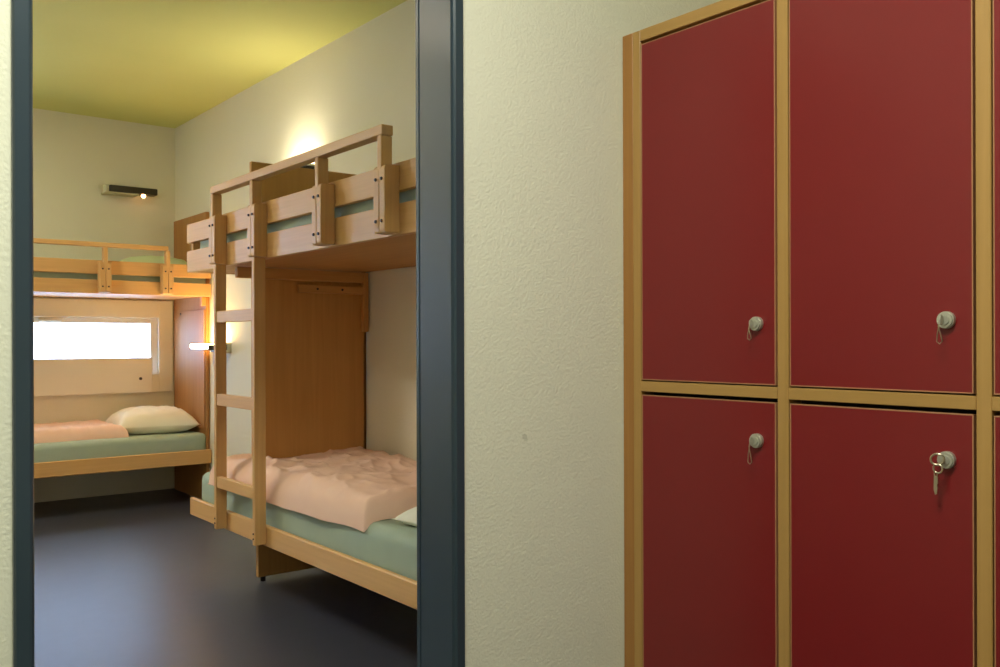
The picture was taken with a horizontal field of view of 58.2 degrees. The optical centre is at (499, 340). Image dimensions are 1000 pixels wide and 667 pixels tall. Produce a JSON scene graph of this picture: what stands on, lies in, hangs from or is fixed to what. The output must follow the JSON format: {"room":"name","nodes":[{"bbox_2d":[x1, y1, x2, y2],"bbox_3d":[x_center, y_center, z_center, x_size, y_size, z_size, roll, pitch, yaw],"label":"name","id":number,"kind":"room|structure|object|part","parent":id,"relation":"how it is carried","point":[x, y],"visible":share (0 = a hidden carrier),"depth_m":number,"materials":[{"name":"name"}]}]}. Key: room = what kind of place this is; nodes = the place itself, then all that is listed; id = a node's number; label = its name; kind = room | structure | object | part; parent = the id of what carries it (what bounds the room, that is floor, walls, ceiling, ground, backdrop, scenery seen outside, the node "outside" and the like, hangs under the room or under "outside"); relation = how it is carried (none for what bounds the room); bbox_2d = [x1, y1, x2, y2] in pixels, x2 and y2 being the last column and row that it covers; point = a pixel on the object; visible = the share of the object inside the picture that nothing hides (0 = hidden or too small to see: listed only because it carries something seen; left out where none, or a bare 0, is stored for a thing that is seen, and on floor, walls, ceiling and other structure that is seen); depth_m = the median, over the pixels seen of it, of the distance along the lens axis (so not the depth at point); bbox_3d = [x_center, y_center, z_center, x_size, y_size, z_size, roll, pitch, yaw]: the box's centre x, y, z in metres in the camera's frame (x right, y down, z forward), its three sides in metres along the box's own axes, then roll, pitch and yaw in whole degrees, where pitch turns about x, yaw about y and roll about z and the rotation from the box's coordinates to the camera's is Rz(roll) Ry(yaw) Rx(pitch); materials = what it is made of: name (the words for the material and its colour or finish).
{"room":"hostel corridor","nodes":[
{"label":"hostel corridor","id":0,"kind":"room"},
{"bbox_2d":[33,108,174,502],"bbox_3d":[-3.855,-0.254,6.173,3.350,2.830,0.220,0,0,-38],"label":"wall","id":1,"kind":"structure","parent":0,"point":[75,155],"depth_m":6.71,"materials":[{"name":"beige paint"}]},
{"bbox_2d":[34,298,172,391],"bbox_3d":[-3.219,0.043,6.565,1.612,0.703,0.096,0,0,-38],"label":"window","id":2,"kind":"structure","parent":1,"relation":"in","point":[63,328],"depth_m":6.76,"materials":[{"name":"beige paint"}]},
{"bbox_3d":[-3.252,-0.152,6.500,0.160,0.026,0.028,0,0,-38],"label":"handle","id":3,"kind":"part","parent":2,"relation":"part of","materials":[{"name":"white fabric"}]},
{"bbox_3d":[-3.236,0.035,6.579,1.303,0.350,0.006,0,0,-38],"label":"glass","id":4,"kind":"part","parent":2,"relation":"part of","materials":[{"name":"white glass"}]},
{"bbox_2d":[34,358,152,396],"bbox_3d":[-3.208,0.262,6.481,1.363,0.265,0.046,0,0,-38],"label":"flap","id":5,"kind":"object","parent":2,"relation":"attached to","point":[52,377],"visible":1,"depth_m":6.63,"materials":[{"name":"beige paint"}]},
{"bbox_3d":[-3.232,0.042,6.574,1.403,0.435,0.066,0,0,-38],"label":"sash","id":6,"kind":"part","parent":2,"relation":"part of","materials":[{"name":"beige paint"}]},
{"bbox_2d":[101,184,157,197],"bbox_3d":[-2.799,-1.123,6.788,0.387,0.078,0.135,0,0,-38],"label":"wall lamp","id":7,"kind":"object","parent":1,"relation":"attached to","point":[114,190],"visible":1,"depth_m":6.74,"materials":[{"name":"brown metal"}]},
{"bbox_2d":[33,0,406,127],"bbox_3d":[-2.189,-1.724,3.993,3.450,0.100,5.471,0,0,-38],"label":"ceiling","id":8,"kind":"structure","parent":0,"point":[163,63],"depth_m":5.13,"materials":[{"name":"yellow paint"}]},
{"bbox_2d":[34,488,416,666],"bbox_3d":[-1.129,1.203,1.987,4.300,0.100,9.920,0,0,-38],"label":"floor","id":9,"kind":"structure","parent":0,"point":[136,579],"depth_m":3.99,"materials":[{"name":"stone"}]},
{"bbox_2d":[33,212,211,498],"bbox_3d":[-3.122,0.114,6.078,2.117,2.090,0.831,0,0,-38],"label":"bunk bed","id":10,"kind":"object","parent":9,"relation":"on","point":[191,300],"visible":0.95,"depth_m":6.31,"materials":[{"name":"brown wood"}]},
{"bbox_3d":[-2.943,-0.638,5.727,1.625,0.030,0.046,0,0,-38],"label":"guard rail","id":11,"kind":"part","parent":10,"relation":"part of","materials":[{"name":"brown wood"}]},
{"bbox_3d":[-2.634,-0.425,5.981,0.074,0.204,0.060,0,0,-38],"label":"post","id":12,"kind":"part","parent":10,"relation":"part of","materials":[{"name":"brown wood"}]},
{"bbox_2d":[33,271,205,283],"bbox_3d":[-3.108,-0.411,6.141,1.983,0.149,0.713,0,0,-38],"label":"mattress","id":13,"kind":"object","parent":10,"relation":"on","point":[35,274],"visible":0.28,"depth_m":6.10,"materials":[{"name":"green fabric"}]},
{"bbox_2d":[121,255,186,264],"bbox_3d":[-2.562,-0.538,6.626,0.520,0.174,0.460,0,0,-41],"label":"pillow","id":14,"kind":"object","parent":13,"relation":"on","point":[147,259],"visible":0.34,"depth_m":6.47,"materials":[{"name":"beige fabric"}]},
{"bbox_2d":[34,430,205,462],"bbox_3d":[-3.104,0.760,6.141,1.985,0.192,0.714,0,0,-38],"label":"mattress","id":15,"kind":"object","parent":10,"relation":"on","point":[186,440],"visible":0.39,"depth_m":6.11,"materials":[{"name":"green fabric"}]},
{"bbox_2d":[34,420,128,443],"bbox_3d":[-3.200,0.627,6.124,1.113,0.103,0.651,0,0,-38],"label":"duvet","id":16,"kind":"object","parent":15,"relation":"on","point":[96,429],"visible":0.72,"depth_m":6.10,"materials":[{"name":"pink fabric"}]},
{"bbox_2d":[105,406,199,434],"bbox_3d":[-2.563,0.576,6.597,0.565,0.200,0.540,0,0,-34],"label":"pillow","id":17,"kind":"object","parent":15,"relation":"on","point":[137,420],"visible":0.81,"depth_m":6.43,"materials":[{"name":"beige fabric"}]},
{"bbox_3d":[-2.313,-0.426,6.236,0.074,0.204,0.060,0,0,-38],"label":"post","id":18,"kind":"part","parent":10,"relation":"part of","materials":[{"name":"brown wood"}]},
{"bbox_3d":[-2.322,0.112,6.753,0.025,2.090,0.688,0,0,-38],"label":"panel","id":19,"kind":"part","parent":10,"relation":"part of","materials":[{"name":"brown wood"}]},
{"bbox_2d":[187,124,416,609],"bbox_3d":[-0.631,0.141,3.970,0.831,2.022,2.300,0,0,-38],"label":"bunk bed","id":20,"kind":"object","parent":9,"relation":"on","point":[308,315],"visible":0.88,"depth_m":4.21,"materials":[{"name":"brown wood"}]},
{"bbox_3d":[-1.333,-0.476,4.239,0.060,0.229,0.074,0,0,-38],"label":"post","id":21,"kind":"part","parent":20,"relation":"part of","materials":[{"name":"brown wood"}]},
{"bbox_3d":[-1.050,-0.477,3.883,0.060,0.229,0.074,0,0,-38],"label":"post","id":22,"kind":"part","parent":20,"relation":"part of","materials":[{"name":"brown wood"}]},
{"bbox_3d":[-0.919,1.011,4.497,0.626,0.240,0.025,0,0,-38],"label":"foot panel","id":23,"kind":"part","parent":20,"relation":"part of","materials":[{"name":"brown wood"}]},
{"bbox_3d":[-0.864,-0.711,3.638,0.046,0.035,1.557,0,0,-38],"label":"guard rail","id":24,"kind":"part","parent":20,"relation":"part of","materials":[{"name":"brown wood"}]},
{"bbox_3d":[-0.959,0.042,4.540,0.630,1.822,0.025,0,0,-38],"label":"partition panel","id":25,"kind":"part","parent":20,"relation":"part of","materials":[{"name":"brown wood"}]},
{"bbox_2d":[200,189,415,248],"bbox_3d":[-0.595,-0.464,3.987,0.718,0.170,2.162,0,0,-38],"label":"mattress","id":26,"kind":"object","parent":20,"relation":"on","point":[409,195],"visible":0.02,"depth_m":3.64,"materials":[{"name":"green fabric"}]},
{"bbox_2d":[202,472,416,580],"bbox_3d":[-0.593,0.763,3.988,0.719,0.202,2.165,0,0,-38],"label":"mattress","id":27,"kind":"object","parent":20,"relation":"on","point":[388,544],"visible":0.1,"depth_m":3.36,"materials":[{"name":"green fabric"}]},
{"bbox_2d":[208,446,416,531],"bbox_3d":[-0.678,0.622,4.092,0.766,0.168,1.533,0,0,-38],"label":"duvet","id":28,"kind":"object","parent":27,"relation":"on","point":[355,487],"visible":0.65,"depth_m":3.70,"materials":[{"name":"pink fabric"}]},
{"bbox_2d":[392,506,416,526],"bbox_3d":[-0.018,0.620,3.287,0.640,0.125,0.400,0,0,-38],"label":"pillow","id":29,"kind":"object","parent":27,"relation":"on","point":[409,517],"visible":0.04,"depth_m":3.21,"materials":[{"name":"white fabric"}]},
{"bbox_3d":[-0.670,-0.478,3.405,0.060,0.229,0.074,0,0,-38],"label":"post","id":30,"kind":"part","parent":20,"relation":"part of","materials":[{"name":"brown wood"}]},
{"bbox_3d":[-0.385,-0.479,3.047,0.060,0.229,0.074,0,0,-38],"label":"post","id":31,"kind":"part","parent":20,"relation":"part of","materials":[{"name":"brown wood"}]},
{"bbox_2d":[623,0,999,666],"bbox_3d":[0.913,0.166,1.989,0.436,1.962,1.368,0,0,-38],"label":"tall cabinet","id":32,"kind":"object","parent":9,"relation":"on","point":[824,175],"visible":0.97,"depth_m":1.95,"materials":[{"name":"brown wood"}]},
{"bbox_3d":[0.659,-0.799,2.318,0.420,0.030,0.413,0,0,-38],"label":"cross rail","id":33,"kind":"part","parent":32,"relation":"part of","materials":[{"name":"brown wood"}]},
{"bbox_3d":[0.503,-0.337,2.194,0.019,0.872,0.400,0,0,-38],"label":"door","id":34,"kind":"part","parent":32,"relation":"part of","materials":[{"name":"red laminate"}]},
{"bbox_3d":[0.506,0.586,2.194,0.019,0.888,0.400,0,0,-38],"label":"door","id":35,"kind":"part","parent":32,"relation":"part of","materials":[{"name":"red laminate"}]},
{"bbox_3d":[0.661,0.117,2.318,0.420,0.026,0.413,0,0,-38],"label":"cross rail","id":36,"kind":"part","parent":32,"relation":"part of","materials":[{"name":"brown wood"}]},
{"bbox_2d":[747,319,752,340],"bbox_3d":[0.575,-0.025,2.053,0.018,0.049,0.012,0,0,-11],"label":"key","id":37,"kind":"object","parent":32,"relation":"attached to","point":[750,320],"visible":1,"depth_m":2.05,"materials":[{"name":"silver metal"}]},
{"bbox_2d":[747,437,753,463],"bbox_3d":[0.576,0.251,2.053,0.018,0.063,0.012,0,0,-11],"label":"key","id":38,"kind":"object","parent":32,"relation":"attached to","point":[751,441],"visible":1,"depth_m":2.05,"materials":[{"name":"silver metal"}]},
{"bbox_3d":[0.947,0.170,1.992,0.380,1.955,1.320,0,0,-38],"label":"panel","id":39,"kind":"part","parent":32,"relation":"part of","materials":[{"name":"brown wood"}]},
{"bbox_3d":[0.775,-0.338,1.853,0.019,0.872,0.391,0,0,-38],"label":"door","id":40,"kind":"part","parent":32,"relation":"part of","materials":[{"name":"red laminate"}]},
{"bbox_3d":[0.778,0.585,1.853,0.019,0.888,0.391,0,0,-38],"label":"door","id":41,"kind":"part","parent":32,"relation":"part of","materials":[{"name":"red laminate"}]},
{"bbox_3d":[0.933,0.117,1.976,0.420,0.026,0.403,0,0,-38],"label":"cross rail","id":42,"kind":"part","parent":32,"relation":"part of","materials":[{"name":"brown wood"}]},
{"bbox_2d":[929,453,944,494],"bbox_3d":[0.838,0.254,1.718,0.028,0.081,0.016,0,0,11],"label":"key","id":43,"kind":"object","parent":32,"relation":"attached to","point":[934,454],"visible":1,"depth_m":1.72,"materials":[{"name":"metal"}]},
{"bbox_2d":[936,315,943,343],"bbox_3d":[0.844,-0.022,1.715,0.018,0.057,0.012,0,0,-11],"label":"key","id":44,"kind":"object","parent":32,"relation":"attached to","point":[941,319],"visible":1,"depth_m":1.71,"materials":[{"name":"silver metal"}]},
{"bbox_3d":[1.202,0.116,1.639,0.420,0.026,0.402,0,0,-38],"label":"cross rail","id":45,"kind":"part","parent":32,"relation":"part of","materials":[{"name":"brown wood"}]},
{"bbox_3d":[1.044,-0.339,1.515,0.019,0.872,0.390,0,0,-38],"label":"door","id":46,"kind":"part","parent":32,"relation":"part of","materials":[{"name":"red laminate"}]},
{"bbox_3d":[1.046,0.585,1.515,0.019,0.888,0.390,0,0,-38],"label":"door","id":47,"kind":"part","parent":32,"relation":"part of","materials":[{"name":"red laminate"}]},
{"bbox_2d":[175,0,416,471],"bbox_3d":[0.510,-0.267,3.294,0.100,2.830,9.720,0,0,-38],"label":"wall","id":48,"kind":"structure","parent":0,"point":[363,79],"depth_m":4.97,"materials":[{"name":"beige paint"}]},
{"bbox_2d":[190,343,230,352],"bbox_3d":[-2.021,0.049,6.268,0.162,0.070,0.357,0,0,-38],"label":"wall lamp","id":49,"kind":"object","parent":48,"relation":"attached to","point":[210,347],"visible":0.74,"depth_m":6.17,"materials":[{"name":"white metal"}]},
{"bbox_2d":[190,344,213,348],"bbox_3d":[-2.036,0.036,6.262,0.131,0.030,0.348,0,0,-38],"label":"diffuser","id":50,"kind":"object","parent":49,"relation":"attached to","point":[193,346],"depth_m":6.18,"materials":[{"name":"white plastic"}]},
{"bbox_2d":[301,164,314,168],"bbox_3d":[-1.212,-0.977,5.247,0.162,0.070,0.357,0,0,-38],"label":"wall lamp","id":51,"kind":"object","parent":48,"relation":"attached to","point":[309,166],"visible":0.08,"depth_m":5.12,"materials":[{"name":"brown metal"}]},
{"bbox_2d":[0,0,720,666],"bbox_3d":[-0.807,-0.263,1.577,4.100,2.830,0.125,0,0,-38],"label":"wall","id":52,"kind":"structure","parent":0,"point":[543,79],"depth_m":2.22,"materials":[{"name":"paint"}]},
{"bbox_2d":[11,0,464,666],"bbox_3d":[-0.489,0.086,1.831,0.932,2.132,0.155,0,0,-38],"label":"door frame","id":53,"kind":"structure","parent":52,"relation":"in","point":[438,23],"depth_m":2.05,"materials":[{"name":"blue paint"}]}
]}

